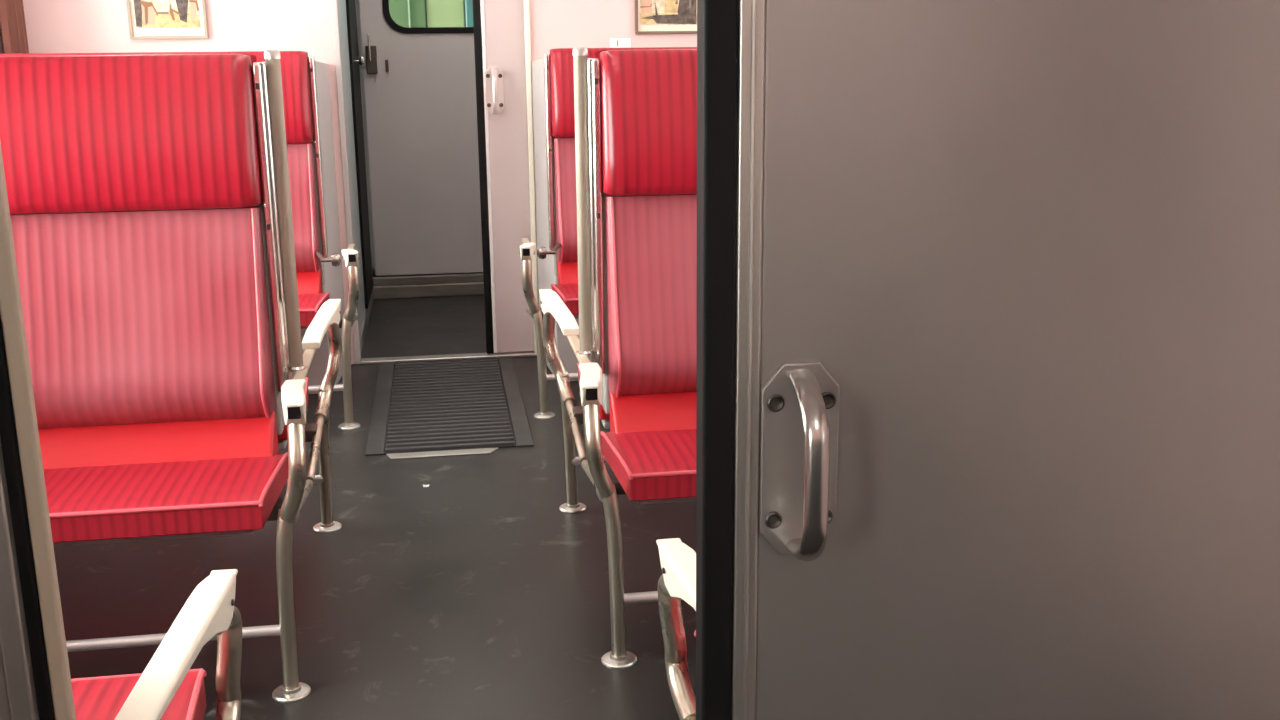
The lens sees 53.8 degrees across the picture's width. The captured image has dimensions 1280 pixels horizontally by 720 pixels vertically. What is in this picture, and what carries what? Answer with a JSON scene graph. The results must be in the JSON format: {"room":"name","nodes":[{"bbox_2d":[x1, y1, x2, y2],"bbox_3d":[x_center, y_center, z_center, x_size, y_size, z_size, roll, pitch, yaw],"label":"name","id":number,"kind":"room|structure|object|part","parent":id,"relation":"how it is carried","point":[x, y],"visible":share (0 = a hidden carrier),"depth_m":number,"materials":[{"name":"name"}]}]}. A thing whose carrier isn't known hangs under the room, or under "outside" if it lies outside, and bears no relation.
{"room":"train carriage","nodes":[
{"label":"train carriage","id":0,"kind":"room"},
{"bbox_2d":[0,29,3,53],"bbox_3d":[-1.727,-0.250,1.578,0.040,2.150,6.190,-3,14,-9],"label":"wall","id":1,"kind":"structure","parent":0,"point":[1,45],"depth_m":4.25,"materials":[{"name":"beige laminate"}]},
{"bbox_2d":[0,0,28,53],"bbox_3d":[-2.145,-1.102,4.308,0.038,1.043,0.260,-3,14,-9],"label":"curtain","id":2,"kind":"object","parent":1,"relation":"hanging from","point":[12,17],"visible":0.41,"depth_m":4.28,"materials":[{"name":"brown fabric"}]},
{"bbox_2d":[71,569,241,719],"bbox_3d":[-1.040,0.169,1.315,1.138,0.925,0.448,-3,14,-9],"label":"train seat","id":3,"kind":"object","parent":1,"relation":"attached to","point":[167,688],"visible":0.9,"depth_m":1.53,"materials":[{"name":"red leather"}]},
{"bbox_2d":[71,673,206,719],"bbox_3d":[-1.076,0.497,1.461,1.081,0.061,0.304,-3,14,-9],"label":"seat cushion","id":4,"kind":"object","parent":3,"relation":"on","point":[102,697],"depth_m":1.60,"materials":[{"name":"red fabric"}]},
{"bbox_2d":[338,0,365,331],"bbox_3d":[-1.243,-1.192,5.319,0.030,2.150,1.285,-3,14,-9],"label":"wall","id":5,"kind":"structure","parent":0,"point":[341,3],"depth_m":5.26,"materials":[{"name":"grey laminate"}]},
{"bbox_2d":[331,0,360,363],"bbox_3d":[-1.113,-0.935,4.701,0.022,1.950,0.063,-3,14,-9],"label":"trim","id":6,"kind":"structure","parent":5,"relation":"attached to","point":[334,3],"depth_m":4.71,"materials":[{"name":"grey laminate"}]},
{"bbox_2d":[346,0,372,308],"bbox_3d":[-1.254,-1.209,5.676,0.058,1.890,0.530,-3,14,-9],"label":"trim","id":7,"kind":"structure","parent":5,"relation":"attached to","point":[355,60],"depth_m":5.62,"materials":[{"name":"black rubber"}]},
{"bbox_3d":[-1.229,-1.311,5.524,0.046,0.038,0.038,-3,14,-9],"label":"door knob","id":8,"kind":"part","parent":7,"relation":"part of","materials":[{"name":"silver metal"}]},
{"bbox_2d":[360,289,373,352],"bbox_3d":[-1.211,-0.175,5.567,0.012,0.055,1.265,-3,14,-9],"label":"baseboard","id":9,"kind":"structure","parent":5,"relation":"attached to","point":[363,330],"depth_m":5.48,"materials":[{"name":"silver metal"}]},
{"bbox_2d":[23,0,696,363],"bbox_3d":[-0.778,-1.044,4.711,2.860,2.150,0.012,-3,14,-9],"label":"wall","id":10,"kind":"structure","parent":0,"point":[52,26],"depth_m":4.57,"materials":[{"name":"beige laminate"}]},
{"bbox_2d":[126,0,208,38],"bbox_3d":[-1.688,-1.296,4.483,0.268,0.300,0.016,-3,14,-9],"label":"picture","id":11,"kind":"object","parent":10,"relation":"attached to","point":[147,19],"visible":1,"depth_m":4.50,"materials":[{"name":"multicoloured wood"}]},
{"bbox_2d":[360,351,536,364],"bbox_3d":[-0.585,-0.018,5.008,1.027,0.012,0.060,-3,14,-9],"label":"trim","id":12,"kind":"structure","parent":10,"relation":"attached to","point":[524,353],"depth_m":4.97,"materials":[{"name":"silver metal"}]},
{"bbox_2d":[472,0,533,352],"bbox_3d":[-0.212,-0.980,4.816,0.817,1.936,0.092,-3,14,-9],"label":"door","id":13,"kind":"structure","parent":10,"relation":"in","point":[498,25],"depth_m":4.84,"materials":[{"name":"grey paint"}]},
{"bbox_3d":[-0.550,-1.019,4.767,0.070,0.178,0.005,-3,14,-9],"label":"handle","id":14,"kind":"part","parent":13,"relation":"part of","materials":[{"name":"silver metal"}]},
{"bbox_2d":[524,0,537,353],"bbox_3d":[-0.419,-0.963,4.783,0.020,1.950,0.026,-3,14,-9],"label":"trim","id":15,"kind":"structure","parent":10,"relation":"attached to","point":[526,2],"depth_m":4.81,"materials":[{"name":"beige paint"}]},
{"bbox_2d":[610,38,630,47],"bbox_3d":[-0.074,-1.201,4.779,0.080,0.036,0.005,-3,14,-9],"label":"number plate","id":16,"kind":"object","parent":10,"relation":"attached to","point":[614,42],"visible":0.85,"depth_m":4.78,"materials":[{"name":"white plastic"}]},
{"bbox_2d":[635,0,696,33],"bbox_3d":[0.112,-1.385,4.759,0.268,0.300,0.016,-3,14,-9],"label":"picture","id":17,"kind":"object","parent":10,"relation":"attached to","point":[651,16],"visible":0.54,"depth_m":4.78,"materials":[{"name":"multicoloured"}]},
{"bbox_2d":[54,295,695,719],"bbox_3d":[-0.391,0.585,2.701,2.960,0.040,7.620,-3,14,-9],"label":"floor","id":18,"kind":"structure","parent":0,"point":[470,594],"depth_m":2.91,"materials":[{"name":"grey rubber"}]},
{"bbox_2d":[0,50,312,702],"bbox_3d":[-1.216,0.038,2.373,1.179,1.196,0.482,-3,14,-9],"label":"seat","id":19,"kind":"object","parent":18,"relation":"on","point":[139,187],"visible":1,"depth_m":2.48,"materials":[{"name":"red leather"}]},
{"bbox_3d":[-1.278,-0.066,2.484,1.044,0.433,0.124,-3,14,-9],"label":"backrest","id":20,"kind":"part","parent":19,"relation":"part of","materials":[{"name":"red plastic"}]},
{"bbox_3d":[-1.268,0.200,2.515,1.048,0.123,0.105,-3,14,-9],"label":"seat","id":21,"kind":"part","parent":19,"relation":"part of","materials":[{"name":"red plastic"}]},
{"bbox_2d":[43,454,288,542],"bbox_3d":[-1.230,0.270,2.372,1.074,0.061,0.304,-3,14,-9],"label":"seat cushion","id":22,"kind":"object","parent":19,"relation":"on","point":[92,498],"depth_m":2.33,"materials":[{"name":"red fabric"}]},
{"bbox_3d":[-0.733,-0.295,2.602,0.029,0.649,0.029,-3,14,-9],"label":"post","id":23,"kind":"part","parent":19,"relation":"part of","materials":[{"name":"metal"}]},
{"bbox_3d":[-0.659,0.455,2.366,0.047,0.372,0.038,-3,14,-9],"label":"leg","id":24,"kind":"part","parent":19,"relation":"part of","materials":[{"name":"metal"}]},
{"bbox_3d":[-0.656,0.067,2.387,0.047,0.057,0.324,-4,15,-14],"label":"armrest","id":25,"kind":"part","parent":19,"relation":"part of","materials":[{"name":"white plastic"}]},
{"bbox_2d":[287,407,300,418],"bbox_3d":[-0.617,0.092,2.251,0.022,0.023,0.024,-3,14,-9],"label":"socket","id":26,"kind":"object","parent":19,"relation":"attached to","point":[292,412],"depth_m":2.24,"materials":[{"name":"black plastic"}]},
{"bbox_3d":[-0.703,0.051,2.579,0.022,0.012,0.250,-3,14,-9],"label":"armrest rail","id":27,"kind":"part","parent":19,"relation":"part of","materials":[{"name":"beige paint"}]},
{"bbox_3d":[-0.699,0.286,2.591,0.021,0.071,0.333,-3,14,-9],"label":"rail","id":28,"kind":"part","parent":19,"relation":"part of","materials":[{"name":"metal"}]},
{"bbox_2d":[0,51,360,429],"bbox_3d":[-1.491,-0.373,4.034,1.179,1.189,0.539,-3,14,-9],"label":"bench","id":29,"kind":"object","parent":18,"relation":"on","point":[298,73],"visible":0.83,"depth_m":4.17,"materials":[{"name":"red leather"}]},
{"bbox_3d":[-1.583,-0.485,4.171,0.992,0.433,0.124,-3,14,-9],"label":"backrest","id":30,"kind":"part","parent":29,"relation":"part of","materials":[{"name":"red plastic"}]},
{"bbox_3d":[-1.573,-0.220,4.202,0.996,0.123,0.105,-3,14,-9],"label":"seat","id":31,"kind":"part","parent":29,"relation":"part of","materials":[{"name":"red plastic"}]},
{"bbox_2d":[298,293,328,326],"bbox_3d":[-1.535,-0.149,4.059,1.022,0.061,0.304,-3,14,-9],"label":"seat cushion","id":32,"kind":"object","parent":29,"relation":"on","point":[309,303],"depth_m":4.03,"materials":[{"name":"red fabric"}]},
{"bbox_3d":[-0.974,-0.315,3.977,0.060,0.042,0.041,-3,14,-9],"label":"recline knob","id":33,"kind":"part","parent":29,"relation":"part of","materials":[{"name":"silver metal"}]},
{"bbox_3d":[-0.939,0.033,4.057,0.047,0.372,0.038,-3,14,-9],"label":"leg","id":34,"kind":"part","parent":29,"relation":"part of","materials":[{"name":"metal"}]},
{"bbox_3d":[-0.978,-0.363,4.241,0.022,0.012,0.310,-3,14,-9],"label":"armrest rail","id":35,"kind":"part","parent":29,"relation":"part of","materials":[{"name":"beige paint"}]},
{"bbox_3d":[-0.927,-0.340,4.021,0.047,0.057,0.324,-4,15,-14],"label":"armrest","id":36,"kind":"part","parent":29,"relation":"part of","materials":[{"name":"white plastic"}]},
{"bbox_2d":[348,255,355,261],"bbox_3d":[-0.887,-0.315,3.885,0.022,0.023,0.024,-3,14,-9],"label":"socket","id":37,"kind":"object","parent":29,"relation":"attached to","point":[351,258],"depth_m":3.87,"materials":[{"name":"black plastic"}]},
{"bbox_2d":[42,54,341,532],"bbox_3d":[-1.293,-0.075,2.841,1.179,1.189,0.479,-3,14,-9],"label":"bench","id":38,"kind":"object","parent":18,"relation":"on","point":[327,318],"visible":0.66,"depth_m":3.06,"materials":[{"name":"red plastic"}]},
{"bbox_3d":[-1.312,0.134,2.778,1.048,0.123,0.105,-3,14,-9],"label":"seat","id":39,"kind":"part","parent":38,"relation":"part of","materials":[{"name":"red plastic"}]},
{"bbox_2d":[291,378,308,408],"bbox_3d":[-1.324,0.129,2.941,1.074,0.061,0.304,-3,14,-9],"label":"seat cushion","id":40,"kind":"object","parent":38,"relation":"on","point":[307,379],"depth_m":3.09,"materials":[{"name":"plastic"}]},
{"bbox_3d":[-0.744,-0.011,2.828,0.022,0.012,0.250,-3,14,-9],"label":"armrest rail","id":41,"kind":"part","parent":38,"relation":"part of","materials":[{"name":"beige paint"}]},
{"bbox_3d":[-0.754,0.202,2.926,0.021,0.071,0.333,-3,14,-9],"label":"rail","id":42,"kind":"part","parent":38,"relation":"part of","materials":[{"name":"metal"}]},
{"bbox_3d":[-0.759,-0.088,3.009,0.047,0.057,0.324,-1,14,-3],"label":"armrest","id":43,"kind":"part","parent":38,"relation":"part of","materials":[{"name":"white plastic"}]},
{"bbox_3d":[-0.798,0.246,3.204,0.047,0.372,0.038,-3,14,-9],"label":"leg","id":44,"kind":"part","parent":38,"relation":"part of","materials":[{"name":"metal"}]},
{"bbox_2d":[365,356,533,458],"bbox_3d":[-0.665,0.141,4.370,0.510,0.014,1.192,-3,14,-9],"label":"floor mat","id":45,"kind":"object","parent":18,"relation":"on","point":[454,406],"visible":1,"depth_m":4.25,"materials":[{"name":"black rubber"}]},
{"bbox_3d":[-0.894,0.150,4.360,0.055,0.006,1.144,-3,14,-9],"label":"plate","id":46,"kind":"part","parent":45,"relation":"part of","materials":[{"name":"grey metal"}]},
{"bbox_3d":[-0.597,0.283,3.819,0.339,0.005,0.046,-3,14,-9],"label":"edge plate","id":47,"kind":"part","parent":45,"relation":"part of","materials":[{"name":"silver metal"}]},
{"bbox_3d":[-0.444,0.129,4.429,0.053,0.006,1.144,-3,14,-9],"label":"plate","id":48,"kind":"part","parent":45,"relation":"part of","materials":[{"name":"grey metal"}]},
{"bbox_2d":[539,49,649,512],"bbox_3d":[0.359,-0.160,3.117,1.179,1.189,0.479,-3,14,-9],"label":"bench","id":49,"kind":"object","parent":18,"relation":"on","point":[554,308],"visible":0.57,"depth_m":3.18,"materials":[{"name":"red plastic"}]},
{"bbox_3d":[-0.200,-0.120,3.118,0.047,0.057,0.324,-4,15,-14],"label":"armrest","id":50,"kind":"part","parent":49,"relation":"part of","materials":[{"name":"white plastic"}]},
{"bbox_3d":[-0.191,0.211,3.320,0.047,0.372,0.038,-3,14,-9],"label":"leg","id":51,"kind":"part","parent":49,"relation":"part of","materials":[{"name":"metal"}]},
{"bbox_3d":[-0.153,-0.045,2.941,0.022,0.012,0.250,-3,14,-9],"label":"armrest rail","id":52,"kind":"part","parent":49,"relation":"part of","materials":[{"name":"beige paint"}]},
{"bbox_3d":[-0.153,0.168,3.041,0.021,0.071,0.333,-3,14,-9],"label":"rail","id":53,"kind":"part","parent":49,"relation":"part of","materials":[{"name":"metal"}]},
{"bbox_3d":[0.414,0.046,3.066,1.048,0.123,0.105,-3,14,-9],"label":"seat","id":54,"kind":"part","parent":49,"relation":"part of","materials":[{"name":"red plastic"}]},
{"bbox_2d":[520,47,696,418],"bbox_3d":[0.165,-0.452,4.288,1.179,1.189,0.539,-3,14,-9],"label":"bench","id":55,"kind":"object","parent":18,"relation":"on","point":[558,66],"visible":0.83,"depth_m":4.31,"materials":[{"name":"red leather"}]},
{"bbox_2d":[523,249,529,255],"bbox_3d":[-0.358,-0.340,3.966,0.022,0.023,0.024,-3,14,-9],"label":"socket","id":56,"kind":"object","parent":55,"relation":"attached to","point":[526,252],"depth_m":3.95,"materials":[{"name":"black plastic"}]},
{"bbox_3d":[-0.364,-0.367,4.107,0.047,0.057,0.324,-1,14,-3],"label":"armrest","id":57,"kind":"part","parent":55,"relation":"part of","materials":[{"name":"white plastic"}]},
{"bbox_3d":[-0.383,-0.391,4.332,0.022,0.012,0.310,-3,14,-9],"label":"armrest rail","id":58,"kind":"part","parent":55,"relation":"part of","materials":[{"name":"beige paint"}]},
{"bbox_3d":[-0.328,0.004,4.150,0.047,0.372,0.038,-3,14,-9],"label":"leg","id":59,"kind":"part","parent":55,"relation":"part of","materials":[{"name":"metal"}]},
{"bbox_3d":[-0.303,-0.347,4.080,0.060,0.042,0.041,-3,14,-9],"label":"recline knob","id":60,"kind":"part","parent":55,"relation":"part of","materials":[{"name":"silver metal"}]},
{"bbox_2d":[552,283,578,314],"bbox_3d":[0.221,-0.234,4.329,1.022,0.061,0.304,-3,14,-9],"label":"seat cushion","id":61,"kind":"object","parent":55,"relation":"on","point":[568,292],"depth_m":4.17,"materials":[{"name":"red fabric"}]},
{"bbox_3d":[0.202,-0.571,4.445,0.992,0.433,0.124,-3,14,-9],"label":"backrest","id":62,"kind":"part","parent":55,"relation":"part of","materials":[{"name":"red plastic"}]},
{"bbox_3d":[0.208,-0.305,4.475,0.996,0.123,0.105,-3,14,-9],"label":"seat","id":63,"kind":"part","parent":55,"relation":"part of","materials":[{"name":"red plastic"}]},
{"bbox_2d":[573,47,696,668],"bbox_3d":[0.436,-0.047,2.647,1.179,1.196,0.482,-3,14,-9],"label":"seat","id":64,"kind":"object","parent":18,"relation":"on","point":[643,102],"visible":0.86,"depth_m":2.66,"materials":[{"name":"red leather"}]},
{"bbox_3d":[-0.122,-0.330,2.717,0.029,0.649,0.029,-3,14,-9],"label":"post","id":65,"kind":"part","parent":64,"relation":"part of","materials":[{"name":"metal"}]},
{"bbox_3d":[-0.112,0.018,2.690,0.022,0.012,0.250,-3,14,-9],"label":"armrest rail","id":66,"kind":"part","parent":64,"relation":"part of","materials":[{"name":"beige paint"}]},
{"bbox_3d":[-0.098,0.252,2.704,0.021,0.071,0.333,-3,14,-9],"label":"rail","id":67,"kind":"part","parent":64,"relation":"part of","materials":[{"name":"metal"}]},
{"bbox_3d":[-0.097,0.035,2.494,0.047,0.057,0.324,-1,14,-3],"label":"armrest","id":68,"kind":"part","parent":64,"relation":"part of","materials":[{"name":"white plastic"}]},
{"bbox_2d":[585,388,597,399],"bbox_3d":[-0.091,0.061,2.353,0.022,0.023,0.024,-3,14,-9],"label":"socket","id":69,"kind":"object","parent":64,"relation":"attached to","point":[590,393],"depth_m":2.34,"materials":[{"name":"black plastic"}]},
{"bbox_3d":[-0.052,0.420,2.479,0.047,0.372,0.038,-3,14,-9],"label":"leg","id":70,"kind":"part","parent":64,"relation":"part of","materials":[{"name":"metal"}]},
{"bbox_2d":[602,429,695,500],"bbox_3d":[0.471,0.184,2.654,1.074,0.061,0.304,-3,14,-9],"label":"seat cushion","id":71,"kind":"object","parent":64,"relation":"on","point":[649,464],"depth_m":2.50,"materials":[{"name":"red fabric"}]},
{"bbox_3d":[0.452,-0.153,2.770,1.044,0.433,0.124,-3,14,-9],"label":"backrest","id":72,"kind":"part","parent":64,"relation":"part of","materials":[{"name":"red plastic"}]},
{"bbox_3d":[0.458,0.112,2.800,1.048,0.123,0.105,-3,14,-9],"label":"seat","id":73,"kind":"part","parent":64,"relation":"part of","materials":[{"name":"red plastic"}]},
{"bbox_2d":[355,0,470,277],"bbox_3d":[-0.865,-1.375,6.033,1.060,2.150,0.050,-3,14,-9],"label":"wall","id":74,"kind":"structure","parent":0,"point":[356,1],"depth_m":6.05,"materials":[{"name":"black rubber"}]},
{"bbox_2d":[359,0,482,275],"bbox_3d":[-0.921,-1.329,6.011,0.774,1.848,0.094,-3,14,-10],"label":"door","id":75,"kind":"structure","parent":74,"relation":"in","point":[420,82],"depth_m":6.06,"materials":[{"name":"grey paint"}]},
{"bbox_3d":[-1.263,-1.459,5.882,0.010,0.125,0.028,-3,14,-9],"label":"lever","id":76,"kind":"part","parent":75,"relation":"part of","materials":[{"name":"silver metal"}]},
{"bbox_2d":[373,272,483,298],"bbox_3d":[-0.914,-0.376,6.258,0.805,0.104,0.080,-3,14,-9],"label":"trim","id":77,"kind":"structure","parent":74,"relation":"attached to","point":[445,284],"depth_m":6.21,"materials":[{"name":"metal"}]},
{"bbox_2d":[292,58,590,393],"bbox_3d":[-0.738,-0.514,4.621,2.820,1.165,0.425,-3,14,-9],"label":"seats","id":78,"kind":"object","parent":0,"point":[333,284],"depth_m":4.60,"materials":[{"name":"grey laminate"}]},
{"bbox_3d":[-0.173,-0.133,1.053,2.860,2.150,0.024,-3,14,-9],"label":"wall","id":79,"kind":"structure","parent":0,"visible":0},
{"bbox_2d":[0,440,38,719],"bbox_3d":[-0.639,-0.008,0.981,0.244,1.950,0.022,-3,14,-9],"label":"trim","id":80,"kind":"structure","parent":79,"relation":"attached to","point":[18,701],"depth_m":1.05,"materials":[{"name":"grey metal"}]},
{"bbox_2d":[0,315,54,719],"bbox_3d":[-0.518,-0.018,1.019,0.014,1.950,0.034,-3,14,-9],"label":"trim","id":81,"kind":"structure","parent":79,"relation":"attached to","point":[8,435],"depth_m":1.04,"materials":[{"name":"black rubber"}]},
{"bbox_2d":[0,142,75,719],"bbox_3d":[-0.503,-0.017,1.014,0.014,1.950,0.014,-3,14,-9],"label":"trim","id":82,"kind":"structure","parent":79,"relation":"attached to","point":[11,312],"depth_m":1.03,"materials":[{"name":"beige paint"}]},
{"bbox_2d":[696,0,1279,719],"bbox_3d":[0.451,-0.053,1.107,0.800,1.944,0.091,-3,14,-9],"label":"door","id":83,"kind":"structure","parent":79,"relation":"in","point":[987,357],"depth_m":1.11,"materials":[{"name":"metal"}]},
{"bbox_3d":[0.140,0.087,1.107,0.070,0.176,0.005,-3,14,-9],"label":"handle","id":84,"kind":"part","parent":83,"relation":"part of","materials":[{"name":"metal"}]},
{"bbox_3d":[1.136,-0.387,2.017,0.040,2.150,6.190,-3,14,-9],"label":"wall","id":85,"kind":"structure","parent":0,"visible":0},
{"bbox_2d":[656,538,695,719],"bbox_3d":[0.601,0.090,1.567,1.138,0.925,0.448,-3,14,-9],"label":"bench","id":86,"kind":"object","parent":85,"relation":"attached to","point":[677,583],"visible":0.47,"depth_m":1.70,"materials":[{"name":"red plastic"}]},
{"bbox_3d":[0.088,0.295,1.496,0.042,0.057,0.328,-5,15,-18],"label":"armrest","id":87,"kind":"part","parent":86,"relation":"part of","materials":[{"name":"white plastic"}]},
{"label":"outside","id":88,"kind":"structure","parent":0,"visible":0},
{"bbox_2d":[389,0,472,26],"bbox_3d":[-1.211,-1.625,7.354,3.200,3.200,0.130,-3,14,-9],"label":"parked vehicle","id":89,"kind":"object","parent":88,"point":[405,13],"visible":0.02,"depth_m":7.26,"materials":[{"name":"green paint"}]},
{"bbox_3d":[-2.011,-1.588,7.236,1.580,3.200,0.060,-3,14,-9],"label":"panel","id":90,"kind":"part","parent":89,"relation":"part of","materials":[{"name":"green paint"}]},
{"bbox_3d":[-1.311,-1.655,7.272,0.019,2.700,0.020,-3,14,-9],"label":"grab rail","id":91,"kind":"part","parent":89,"relation":"part of","materials":[{"name":"green paint"}]},
{"bbox_3d":[-1.125,-1.638,7.401,0.225,3.200,0.060,-3,14,-9],"label":"door panel","id":92,"kind":"part","parent":89,"relation":"part of","materials":[{"name":"green paint"}]},
{"bbox_3d":[-0.321,-1.669,7.495,1.395,3.200,0.060,-3,14,-9],"label":"panel","id":93,"kind":"part","parent":89,"relation":"part of","materials":[{"name":"teal paint"}]}
]}

